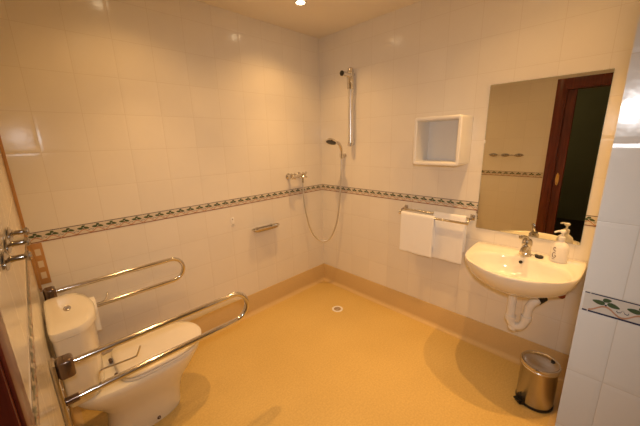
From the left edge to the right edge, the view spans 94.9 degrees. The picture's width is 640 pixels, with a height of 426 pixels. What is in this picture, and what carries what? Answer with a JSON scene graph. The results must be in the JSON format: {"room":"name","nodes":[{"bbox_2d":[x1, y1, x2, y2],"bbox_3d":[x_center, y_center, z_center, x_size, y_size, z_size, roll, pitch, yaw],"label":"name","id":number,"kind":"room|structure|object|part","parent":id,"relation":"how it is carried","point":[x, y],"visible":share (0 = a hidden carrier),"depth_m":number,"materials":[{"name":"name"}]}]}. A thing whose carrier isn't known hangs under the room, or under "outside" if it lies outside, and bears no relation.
{"room":"accessible bathroom","nodes":[
{"label":"accessible bathroom","id":0,"kind":"room"},
{"bbox_2d":[0,151,69,425],"bbox_3d":[-0.390,0.246,0.280,0.118,2.500,3.546,-15,19,-43],"label":"wall","id":1,"kind":"structure","parent":0,"point":[13,308],"depth_m":0.82,"materials":[{"name":"tile"}]},
{"bbox_2d":[2,226,32,270],"bbox_3d":[-0.776,0.078,0.756,0.046,0.040,0.400,-15,19,-43],"label":"hook rail","id":2,"kind":"object","parent":1,"relation":"attached to","point":[27,255],"visible":1,"depth_m":0.72,"materials":[{"name":"silver metal"}]},
{"bbox_2d":[0,311,36,425],"bbox_3d":[-0.108,0.470,0.043,0.135,2.163,1.188,-15,19,-43],"label":"door","id":3,"kind":"structure","parent":1,"relation":"in","point":[15,408],"depth_m":0.41,"materials":[{"name":"brown wood"}]},
{"bbox_2d":[24,236,39,425],"bbox_3d":[-1.040,0.262,1.048,0.003,0.062,1.571,-15,19,-43],"label":"trim","id":4,"kind":"structure","parent":1,"relation":"attached to","point":[34,402],"depth_m":0.69,"materials":[{"name":"ceramic"}]},
{"bbox_2d":[69,406,84,425],"bbox_3d":[-1.003,1.204,1.292,0.041,0.190,1.571,-15,19,-43],"label":"baseboard","id":5,"kind":"structure","parent":1,"relation":"attached to","point":[76,416],"depth_m":1.71,"materials":[{"name":"plastic"}]},
{"bbox_2d":[39,257,184,308],"bbox_3d":[-1.239,0.528,1.886,0.767,0.354,0.118,-15,19,-43],"label":"grab bar","id":6,"kind":"object","parent":1,"relation":"attached to","point":[50,292],"visible":0.61,"depth_m":1.85,"materials":[{"name":"metal"}]},
{"bbox_3d":[-1.522,0.593,1.647,0.016,0.354,0.068,-15,19,-43],"label":"mount plate","id":7,"kind":"part","parent":6,"relation":"part of","materials":[{"name":"metal"}]},
{"bbox_2d":[89,297,101,330],"bbox_3d":[-1.349,0.589,1.710,0.088,0.184,0.118,-15,19,-43],"label":"toilet roll","id":8,"kind":"object","parent":6,"relation":"hanging from","point":[97,319],"visible":0.3,"depth_m":1.70,"materials":[{"name":"paper"}]},
{"bbox_2d":[48,292,248,425],"bbox_3d":[-0.695,0.640,1.396,0.827,0.342,0.068,-15,19,-43],"label":"grab bar","id":9,"kind":"object","parent":1,"relation":"attached to","point":[63,367],"visible":1,"depth_m":1.23,"materials":[{"name":"metal"}]},
{"bbox_3d":[-0.982,0.715,1.119,0.016,0.342,0.068,-15,19,-43],"label":"mount plate","id":10,"kind":"part","parent":9,"relation":"part of","materials":[{"name":"metal"}]},
{"bbox_3d":[-0.848,0.640,1.251,0.168,0.076,0.023,-15,19,-43],"label":"paper arm","id":11,"kind":"part","parent":9,"relation":"part of","materials":[{"name":"silver metal"}]},
{"bbox_2d":[0,0,323,355],"bbox_3d":[-0.833,-0.253,2.370,2.526,2.500,0.120,-15,19,-43],"label":"wall","id":12,"kind":"structure","parent":0,"point":[110,109],"depth_m":1.99,"materials":[{"name":"tile"}]},
{"bbox_2d":[0,136,51,288],"bbox_3d":[-1.579,-0.057,1.561,0.058,2.159,0.004,-15,19,-43],"label":"strip","id":13,"kind":"object","parent":12,"relation":"attached to","point":[39,260],"visible":0.76,"depth_m":1.63,"materials":[{"name":"brown wood"}]},
{"bbox_3d":[-1.565,0.286,1.650,0.044,0.242,0.002,-15,19,-43],"label":"ladder panel","id":14,"kind":"part","parent":13,"relation":"part of","materials":[{"name":"brown wood"}]},
{"bbox_2d":[28,184,321,243],"bbox_3d":[-0.786,-0.068,2.369,2.288,0.062,0.003,-15,19,-43],"label":"trim","id":15,"kind":"structure","parent":12,"relation":"attached to","point":[59,233],"depth_m":2.02,"materials":[{"name":"tile"}]},
{"bbox_2d":[230,217,234,226],"bbox_3d":[-0.729,0.076,2.455,0.032,0.080,0.007,-15,19,-43],"label":"plate","id":16,"kind":"object","parent":12,"relation":"attached to","point":[232,218],"visible":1,"depth_m":2.45,"materials":[{"name":"white plastic"}]},
{"bbox_2d":[189,263,323,340],"bbox_3d":[-0.748,0.881,2.588,2.286,0.190,0.041,-15,19,-43],"label":"baseboard","id":17,"kind":"structure","parent":12,"relation":"attached to","point":[266,298],"depth_m":2.81,"materials":[{"name":"plastic"}]},
{"bbox_2d":[252,223,279,231],"bbox_3d":[-0.489,0.133,2.663,0.291,0.036,0.075,-15,19,-43],"label":"rack","id":18,"kind":"object","parent":12,"relation":"attached to","point":[274,225],"visible":1,"depth_m":2.65,"materials":[{"name":"silver metal"}]},
{"bbox_2d":[286,172,306,182],"bbox_3d":[-0.223,-0.337,2.818,0.205,0.110,0.096,-15,19,-43],"label":"shower mixer","id":19,"kind":"object","parent":12,"relation":"attached to","point":[302,175],"visible":1,"depth_m":2.80,"materials":[{"name":"silver metal"}]},
{"bbox_2d":[196,0,421,38],"bbox_3d":[0.387,-1.238,0.837,2.526,0.080,3.666,-15,19,-43],"label":"ceiling","id":20,"kind":"structure","parent":0,"point":[318,19],"depth_m":2.22,"materials":[{"name":"paint"}]},
{"bbox_2d":[294,0,306,5],"bbox_3d":[-0.137,-1.480,2.066,0.088,0.007,0.088,-15,19,-43],"label":"recessed light","id":21,"kind":"object","parent":20,"relation":"in","point":[297,2],"visible":1,"depth_m":2.06,"materials":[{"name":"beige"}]},
{"bbox_2d":[81,281,558,425],"bbox_3d":[0.451,1.268,1.449,2.526,0.080,3.666,-15,19,-43],"label":"floor","id":22,"kind":"structure","parent":0,"point":[297,361],"depth_m":1.98,"materials":[{"name":"plastic"}]},
{"bbox_2d":[44,293,200,425],"bbox_3d":[-1.026,0.796,1.675,0.666,0.801,0.432,-15,19,-43],"label":"toilet","id":23,"kind":"object","parent":22,"relation":"on","point":[146,396],"visible":0.9,"depth_m":1.53,"materials":[{"name":"white porcelain"},{"name":"white plastic"}]},
{"bbox_3d":[-1.206,0.478,1.421,0.183,0.045,0.432,-15,19,-43],"label":"tank lid","id":24,"kind":"part","parent":23,"relation":"part of","materials":[{"name":"white ceramic"}]},
{"bbox_3d":[-1.203,0.679,1.468,0.168,0.366,0.412,-15,19,-43],"label":"tank","id":25,"kind":"part","parent":23,"relation":"part of","materials":[{"name":"white ceramic"}]},
{"bbox_3d":[-1.007,1.001,1.712,0.640,0.383,0.374,-15,19,-43],"label":"bowl","id":26,"kind":"part","parent":23,"relation":"part of","materials":[{"name":"white ceramic"}]},
{"bbox_3d":[-0.940,0.788,1.734,0.459,0.015,0.370,-15,19,-43],"label":"seat","id":27,"kind":"part","parent":23,"relation":"part of","materials":[{"name":"white plastic"}]},
{"bbox_3d":[-0.939,0.769,1.731,0.457,0.023,0.372,-15,19,-43],"label":"lid","id":28,"kind":"part","parent":23,"relation":"part of","materials":[{"name":"white plastic"}]},
{"bbox_2d":[332,306,342,311],"bbox_3d":[0.165,0.905,2.780,0.104,0.007,0.104,-15,19,-43],"label":"floor drain","id":29,"kind":"object","parent":22,"relation":"on","point":[335,308],"visible":1,"depth_m":2.78,"materials":[{"name":"metal"}]},
{"bbox_2d":[513,350,561,412],"bbox_3d":[1.279,0.994,1.733,0.206,0.273,0.192,-15,19,-43],"label":"pedal bin","id":30,"kind":"object","parent":22,"relation":"on","point":[539,373],"visible":1,"depth_m":1.68,"materials":[{"name":"silver metal"}]},
{"bbox_3d":[1.281,0.870,1.708,0.192,0.019,0.192,-15,19,-43],"label":"lid","id":31,"kind":"part","parent":30,"relation":"part of","materials":[{"name":"metal"}]},
{"bbox_2d":[302,159,341,241],"bbox_3d":[0.027,-0.109,2.926,0.397,0.842,0.033,-2,14,-1],"label":"shower hose","id":32,"kind":"object","parent":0,"point":[314,235],"visible":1,"depth_m":2.93,"materials":[{"name":"metal"}]},
{"bbox_2d":[319,0,639,354],"bbox_3d":[0.833,-0.301,2.392,0.120,2.500,2.188,-15,19,-43],"label":"wall","id":33,"kind":"structure","parent":0,"point":[424,58],"depth_m":2.17,"materials":[{"name":"tile"}]},
{"bbox_2d":[326,138,342,158],"bbox_3d":[0.148,-0.596,2.721,0.222,0.193,0.106,-15,19,-43],"label":"shower","id":34,"kind":"object","parent":33,"relation":"attached to","point":[331,141],"visible":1,"depth_m":2.68,"materials":[{"name":"silver metal"}]},
{"bbox_3d":[0.101,-0.637,2.663,0.084,0.040,0.090,-15,19,-43],"label":"spray plate","id":35,"kind":"part","parent":34,"relation":"part of","materials":[{"name":"black plastic"}]},
{"bbox_3d":[0.170,-0.595,2.756,0.033,0.174,0.145,10,18,40],"label":"handle","id":36,"kind":"part","parent":34,"relation":"part of","materials":[{"name":"silver metal"}]},
{"bbox_2d":[340,67,354,145],"bbox_3d":[0.248,-0.936,2.615,0.168,0.673,0.062,-15,19,-43],"label":"slide rail","id":37,"kind":"object","parent":33,"relation":"attached to","point":[349,74],"visible":1,"depth_m":2.60,"materials":[{"name":"metal"}]},
{"bbox_3d":[0.228,-1.195,2.538,0.110,0.050,0.048,-15,19,-43],"label":"slider arm","id":38,"kind":"part","parent":37,"relation":"part of","materials":[{"name":"silver metal"}]},
{"bbox_3d":[0.275,-0.913,2.647,0.045,0.585,0.045,-15,19,-43],"label":"rail","id":39,"kind":"part","parent":37,"relation":"part of","materials":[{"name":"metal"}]},
{"bbox_2d":[399,205,474,224],"bbox_3d":[0.875,0.009,2.261,0.113,0.055,0.558,-15,19,-43],"label":"towel rail","id":40,"kind":"object","parent":33,"relation":"attached to","point":[472,217],"visible":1,"depth_m":2.16,"materials":[{"name":"metal"}]},
{"bbox_2d":[399,211,435,257],"bbox_3d":[0.770,0.165,2.340,0.041,0.333,0.277,-15,19,-43],"label":"hand towel","id":41,"kind":"object","parent":40,"relation":"hanging from","point":[417,231],"visible":1,"depth_m":2.32,"materials":[{"name":"white fabric"}]},
{"bbox_2d":[431,211,466,264],"bbox_3d":[0.965,0.182,2.217,0.051,0.366,0.240,-15,19,-43],"label":"hand towel","id":42,"kind":"object","parent":40,"relation":"hanging from","point":[449,239],"visible":0.86,"depth_m":2.19,"materials":[{"name":"white fabric"}]},
{"bbox_2d":[412,114,472,165],"bbox_3d":[0.859,-0.509,2.077,0.194,0.328,0.331,-15,19,-43],"label":"box shelf","id":43,"kind":"object","parent":33,"relation":"attached to","point":[438,140],"visible":1,"depth_m":2.12,"materials":[{"name":"white plastic"}]},
{"bbox_3d":[0.926,-0.526,2.142,0.005,0.280,0.283,-15,19,-43],"label":"panel","id":44,"kind":"part","parent":43,"relation":"part of","materials":[{"name":"white plastic"}]},
{"bbox_2d":[324,263,568,381],"bbox_3d":[0.805,0.835,2.611,0.041,0.190,2.188,-15,19,-43],"label":"baseboard","id":45,"kind":"structure","parent":33,"relation":"attached to","point":[508,346],"depth_m":2.41,"materials":[{"name":"plastic"}]},
{"bbox_2d":[322,184,597,226],"bbox_3d":[0.794,-0.114,2.393,0.003,0.062,2.188,-15,19,-43],"label":"trim","id":46,"kind":"structure","parent":33,"relation":"attached to","point":[590,220],"depth_m":2.40,"materials":[{"name":"tile"}]},
{"bbox_2d":[465,241,586,297],"bbox_3d":[1.170,0.371,1.756,0.517,0.167,0.588,-15,19,-43],"label":"washbasin","id":47,"kind":"object","parent":33,"relation":"attached to","point":[502,268],"visible":0.98,"depth_m":1.71,"materials":[{"name":"white ceramic"}]},
{"bbox_2d":[519,235,532,256],"bbox_3d":[1.250,0.202,1.790,0.158,0.142,0.065,-15,19,-43],"label":"mixer tap","id":48,"kind":"object","parent":47,"relation":"on","point":[527,243],"visible":1,"depth_m":1.79,"materials":[{"name":"silver metal"}]},
{"bbox_3d":[1.240,0.225,1.784,0.125,0.050,0.040,-15,19,-43],"label":"spout","id":49,"kind":"part","parent":48,"relation":"part of","materials":[{"name":"silver metal"}]},
{"bbox_3d":[1.248,0.154,1.795,0.100,0.052,0.027,-8,15,-26],"label":"lever","id":50,"kind":"part","parent":48,"relation":"part of","materials":[{"name":"silver metal"}]},
{"bbox_2d":[505,294,547,330],"bbox_3d":[1.321,0.590,1.816,0.317,0.289,0.136,-4,14,-12],"label":"trap","id":51,"kind":"object","parent":47,"relation":"attached to","point":[526,316],"visible":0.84,"depth_m":1.79,"materials":[{"name":"white plastic"}]},
{"bbox_2d":[531,254,543,258],"bbox_3d":[1.328,0.261,1.797,0.045,0.020,0.065,-15,19,-43],"label":"plug","id":52,"kind":"object","parent":47,"relation":"on","point":[536,255],"visible":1,"depth_m":1.78,"materials":[{"name":"black rubber"}]},
{"bbox_2d":[549,230,568,263],"bbox_3d":[1.396,0.192,1.705,0.083,0.194,0.057,8,17,35],"label":"soap dispenser","id":53,"kind":"object","parent":47,"relation":"on","point":[559,252],"visible":1,"depth_m":1.69,"materials":[{"name":"white plastic"}]},
{"bbox_2d":[476,68,614,244],"bbox_3d":[1.305,-0.316,1.803,0.010,0.950,0.575,-15,19,-43],"label":"wall mirror","id":54,"kind":"object","parent":33,"relation":"attached to","point":[542,141],"visible":0.99,"depth_m":1.76,"materials":[{"name":"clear mirror"}]},
{"bbox_2d":[555,16,639,425],"bbox_3d":[1.690,0.070,0.785,1.237,2.500,1.358,-15,19,-43],"label":"wall","id":55,"kind":"structure","parent":0,"point":[601,386],"depth_m":0.82,"materials":[{"name":"tile"}]},
{"bbox_2d":[547,381,563,425],"bbox_3d":[1.182,1.097,1.502,1.117,0.190,0.041,-15,19,-43],"label":"baseboard","id":56,"kind":"structure","parent":55,"relation":"attached to","point":[553,415],"depth_m":1.72,"materials":[{"name":"plastic"}]},
{"bbox_2d":[582,291,639,325],"bbox_3d":[1.258,0.360,0.403,0.003,0.062,1.352,-15,19,-43],"label":"trim","id":57,"kind":"structure","parent":55,"relation":"attached to","point":[622,310],"depth_m":0.83,"materials":[{"name":"tile"}]}
]}

